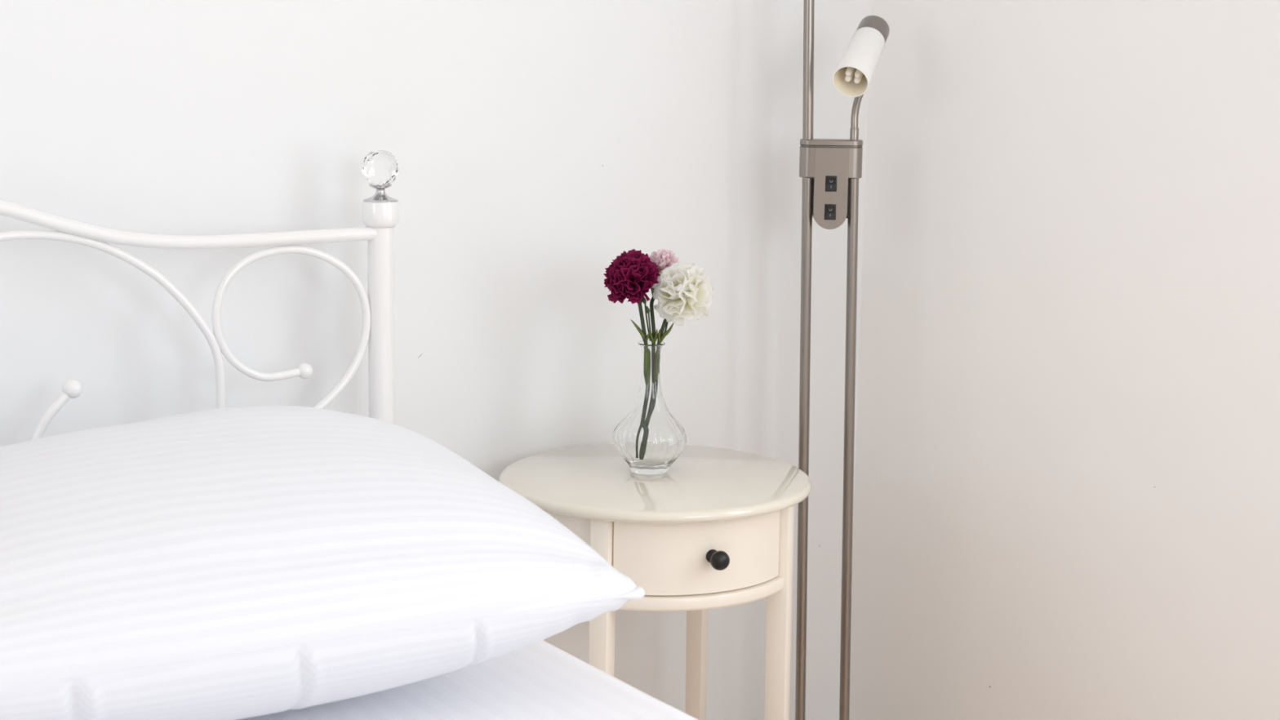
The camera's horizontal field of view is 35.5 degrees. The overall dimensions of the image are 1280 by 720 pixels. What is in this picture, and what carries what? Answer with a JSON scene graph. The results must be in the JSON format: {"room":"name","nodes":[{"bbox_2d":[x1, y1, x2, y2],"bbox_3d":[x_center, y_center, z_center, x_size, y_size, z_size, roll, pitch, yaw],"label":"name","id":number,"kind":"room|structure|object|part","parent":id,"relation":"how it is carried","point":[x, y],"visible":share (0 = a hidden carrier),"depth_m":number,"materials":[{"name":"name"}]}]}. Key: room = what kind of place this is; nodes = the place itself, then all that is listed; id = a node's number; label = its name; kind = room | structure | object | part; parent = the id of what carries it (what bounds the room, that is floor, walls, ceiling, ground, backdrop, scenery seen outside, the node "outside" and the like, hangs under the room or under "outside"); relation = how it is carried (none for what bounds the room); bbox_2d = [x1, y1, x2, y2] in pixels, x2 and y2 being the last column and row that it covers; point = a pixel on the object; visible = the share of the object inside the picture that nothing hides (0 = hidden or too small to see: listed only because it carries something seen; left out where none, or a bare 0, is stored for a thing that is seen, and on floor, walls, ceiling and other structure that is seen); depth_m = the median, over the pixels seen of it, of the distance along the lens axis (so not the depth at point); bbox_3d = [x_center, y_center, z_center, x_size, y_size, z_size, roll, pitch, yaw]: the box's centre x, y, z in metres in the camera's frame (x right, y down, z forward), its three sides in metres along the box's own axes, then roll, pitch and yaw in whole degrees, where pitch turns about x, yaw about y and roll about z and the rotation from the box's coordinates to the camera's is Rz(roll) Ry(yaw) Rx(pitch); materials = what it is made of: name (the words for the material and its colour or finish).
{"room":"bedroom","nodes":[
{"label":"bedroom","id":0,"kind":"room"},
{"bbox_2d":[0,0,871,719],"bbox_3d":[-1.408,-0.436,1.982,4.357,2.600,0.120,-5,11,-33],"label":"wall","id":1,"kind":"structure","parent":0,"point":[535,144],"depth_m":2.75,"materials":[{"name":"paint"}]},
{"bbox_2d":[848,0,1279,719],"bbox_3d":[1.519,-0.312,1.528,0.200,2.600,3.900,-5,11,-33],"label":"wall","id":2,"kind":"structure","parent":0,"point":[1067,491],"depth_m":2.79,"materials":[{"name":"paint"}]},
{"bbox_3d":[-0.275,1.191,0.569,4.477,0.100,4.170,-5,11,-33],"label":"floor","id":3,"kind":"structure","parent":0,"visible":0},
{"bbox_2d":[0,150,399,439],"bbox_3d":[-0.364,0.456,1.437,1.442,1.056,2.061,-5,11,-33],"label":"frame","id":4,"kind":"object","parent":3,"relation":"on","point":[380,211],"visible":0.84,"depth_m":2.51,"materials":[{"name":"white metal"}]},
{"bbox_3d":[-0.911,-0.149,2.181,1.378,0.103,0.017,-5,12,-33],"label":"rail","id":5,"kind":"part","parent":4,"relation":"part of","materials":[{"name":"white metal"}]},
{"bbox_3d":[-0.341,0.297,2.651,0.034,0.965,0.034,-5,12,-33],"label":"post","id":6,"kind":"part","parent":4,"relation":"part of","materials":[{"name":"white metal"}]},
{"bbox_3d":[-0.362,0.586,1.453,1.412,0.223,1.943,-5,11,-33],"label":"mattress","id":7,"kind":"object","parent":4,"relation":"on","visible":0},
{"bbox_2d":[237,640,697,719],"bbox_3d":[-0.361,0.585,1.452,1.523,0.237,1.961,-5,11,-33],"label":"fitted sheet","id":8,"kind":"object","parent":7,"relation":"on","point":[540,680],"visible":0.23,"depth_m":2.11,"materials":[{"name":"white fabric"}]},
{"bbox_2d":[0,405,644,719],"bbox_3d":[-0.478,0.212,2.070,0.807,0.286,0.553,-5,11,-30],"label":"pillow","id":9,"kind":"object","parent":8,"relation":"on","point":[233,563],"visible":1,"depth_m":1.91,"materials":[{"name":"white fabric"}]},
{"bbox_2d":[498,444,811,719],"bbox_3d":[0.017,0.461,2.744,0.421,0.622,0.426,-3,10,-23],"label":"side table","id":10,"kind":"object","parent":3,"relation":"on","point":[713,530],"visible":0.88,"depth_m":2.58,"materials":[{"name":"beige paint"}]},
{"bbox_3d":[-0.051,0.496,2.583,0.026,0.605,0.034,5,10,21],"label":"leg","id":11,"kind":"part","parent":10,"relation":"part of","materials":[{"name":"white paint"}]},
{"bbox_2d":[613,340,687,475],"bbox_3d":[0.014,0.064,2.700,0.101,0.177,0.102,-5,11,-33],"label":"vase","id":12,"kind":"object","parent":10,"relation":"on","point":[649,438],"visible":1,"depth_m":2.68,"materials":[{"name":"clear glass"}]},
{"bbox_2d":[603,248,660,371],"bbox_3d":[-0.014,-0.007,2.690,0.074,0.285,0.077,-5,11,-33],"label":"carnation","id":13,"kind":"object","parent":12,"relation":"in","point":[631,275],"visible":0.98,"depth_m":2.66,"materials":[{"name":"red plant"}]},
{"bbox_3d":[0.005,0.006,2.688,0.018,0.167,0.007,4,10,18],"label":"stem","id":14,"kind":"part","parent":13,"relation":"part of","materials":[{"name":"green plant"}]},
{"bbox_2d":[642,248,679,344],"bbox_3d":[0.028,-0.030,2.710,0.049,0.240,0.069,1,10,3],"label":"carnation","id":15,"kind":"object","parent":12,"relation":"in","point":[664,258],"visible":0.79,"depth_m":2.69,"materials":[{"name":"pink plant"}]},
{"bbox_3d":[0.017,0.002,2.698,0.013,0.179,0.025,5,10,23],"label":"stem","id":16,"kind":"part","parent":15,"relation":"part of","materials":[{"name":"green plant"}]},
{"bbox_2d":[652,262,713,363],"bbox_3d":[0.053,-0.018,2.678,0.078,0.224,0.066,10,13,43],"label":"carnation","id":17,"kind":"object","parent":12,"relation":"in","point":[683,291],"visible":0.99,"depth_m":2.66,"materials":[{"name":"beige plant"}]},
{"bbox_3d":[0.022,0.016,2.694,0.036,0.151,0.010,-4,11,-27],"label":"stem","id":18,"kind":"part","parent":17,"relation":"part of","materials":[{"name":"green plant"}]},
{"bbox_3d":[0.081,0.246,2.565,0.236,0.096,0.054,-3,10,-23],"label":"drawer","id":19,"kind":"part","parent":10,"relation":"part of","materials":[{"name":"white paint"}]},
{"bbox_3d":[0.082,0.443,2.913,0.026,0.605,0.034,5,10,21],"label":"leg","id":20,"kind":"part","parent":10,"relation":"part of","materials":[{"name":"white paint"}]},
{"bbox_2d":[617,563,793,611],"bbox_3d":[0.019,0.279,2.716,0.378,0.018,0.378,-3,10,-23],"label":"shelf","id":21,"kind":"object","parent":10,"relation":"attached to","point":[775,584],"depth_m":2.55,"materials":[{"name":"white paint"}]},
{"bbox_3d":[0.098,0.252,2.526,0.025,0.025,0.034,-3,10,-23],"label":"knob","id":22,"kind":"part","parent":10,"relation":"part of","materials":[{"name":"black paint"}]},
{"bbox_3d":[0.183,0.483,2.683,0.034,0.605,0.026,5,10,21],"label":"leg","id":23,"kind":"part","parent":10,"relation":"part of","materials":[{"name":"white paint"}]},
{"bbox_2d":[795,0,889,719],"bbox_3d":[0.251,-0.211,2.890,0.338,1.907,0.280,1,10,0],"label":"floor lamp","id":24,"kind":"object","parent":3,"relation":"on","point":[830,170],"visible":1,"depth_m":2.89,"materials":[{"name":"silver metal"}]},
{"bbox_2d":[824,204,835,220],"bbox_3d":[0.273,-0.213,2.875,0.017,0.023,0.004,1,10,0],"label":"switch","id":25,"kind":"object","parent":24,"relation":"attached to","point":[829,209],"depth_m":2.87,"materials":[{"name":"black plastic"}]},
{"bbox_2d":[812,148,848,229],"bbox_3d":[0.274,-0.247,2.883,0.049,0.116,0.029,1,10,0],"label":"switch plate","id":26,"kind":"object","parent":24,"relation":"attached to","point":[830,166],"depth_m":2.87,"materials":[{"name":"silver metal"}]},
{"bbox_2d":[825,175,837,191],"bbox_3d":[0.274,-0.253,2.868,0.017,0.023,0.004,1,10,0],"label":"switch","id":27,"kind":"object","parent":24,"relation":"attached to","point":[831,181],"depth_m":2.87,"materials":[{"name":"black plastic"}]},
{"bbox_3d":[0.275,-0.312,2.873,0.090,0.009,0.030,1,10,0],"label":"bracket lid","id":28,"kind":"part","parent":24,"relation":"part of","materials":[{"name":"silver metal"}]},
{"bbox_2d":[849,128,858,139],"bbox_3d":[0.308,-0.324,2.871,0.012,0.019,0.012,1,10,0],"label":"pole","id":29,"kind":"object","parent":24,"relation":"attached to","point":[854,132],"depth_m":2.87,"materials":[{"name":"silver metal"}]},
{"bbox_3d":[0.308,-0.420,2.816,0.052,0.097,0.115,4,10,20],"label":"lamp shade","id":30,"kind":"part","parent":24,"relation":"part of","materials":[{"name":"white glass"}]}
]}

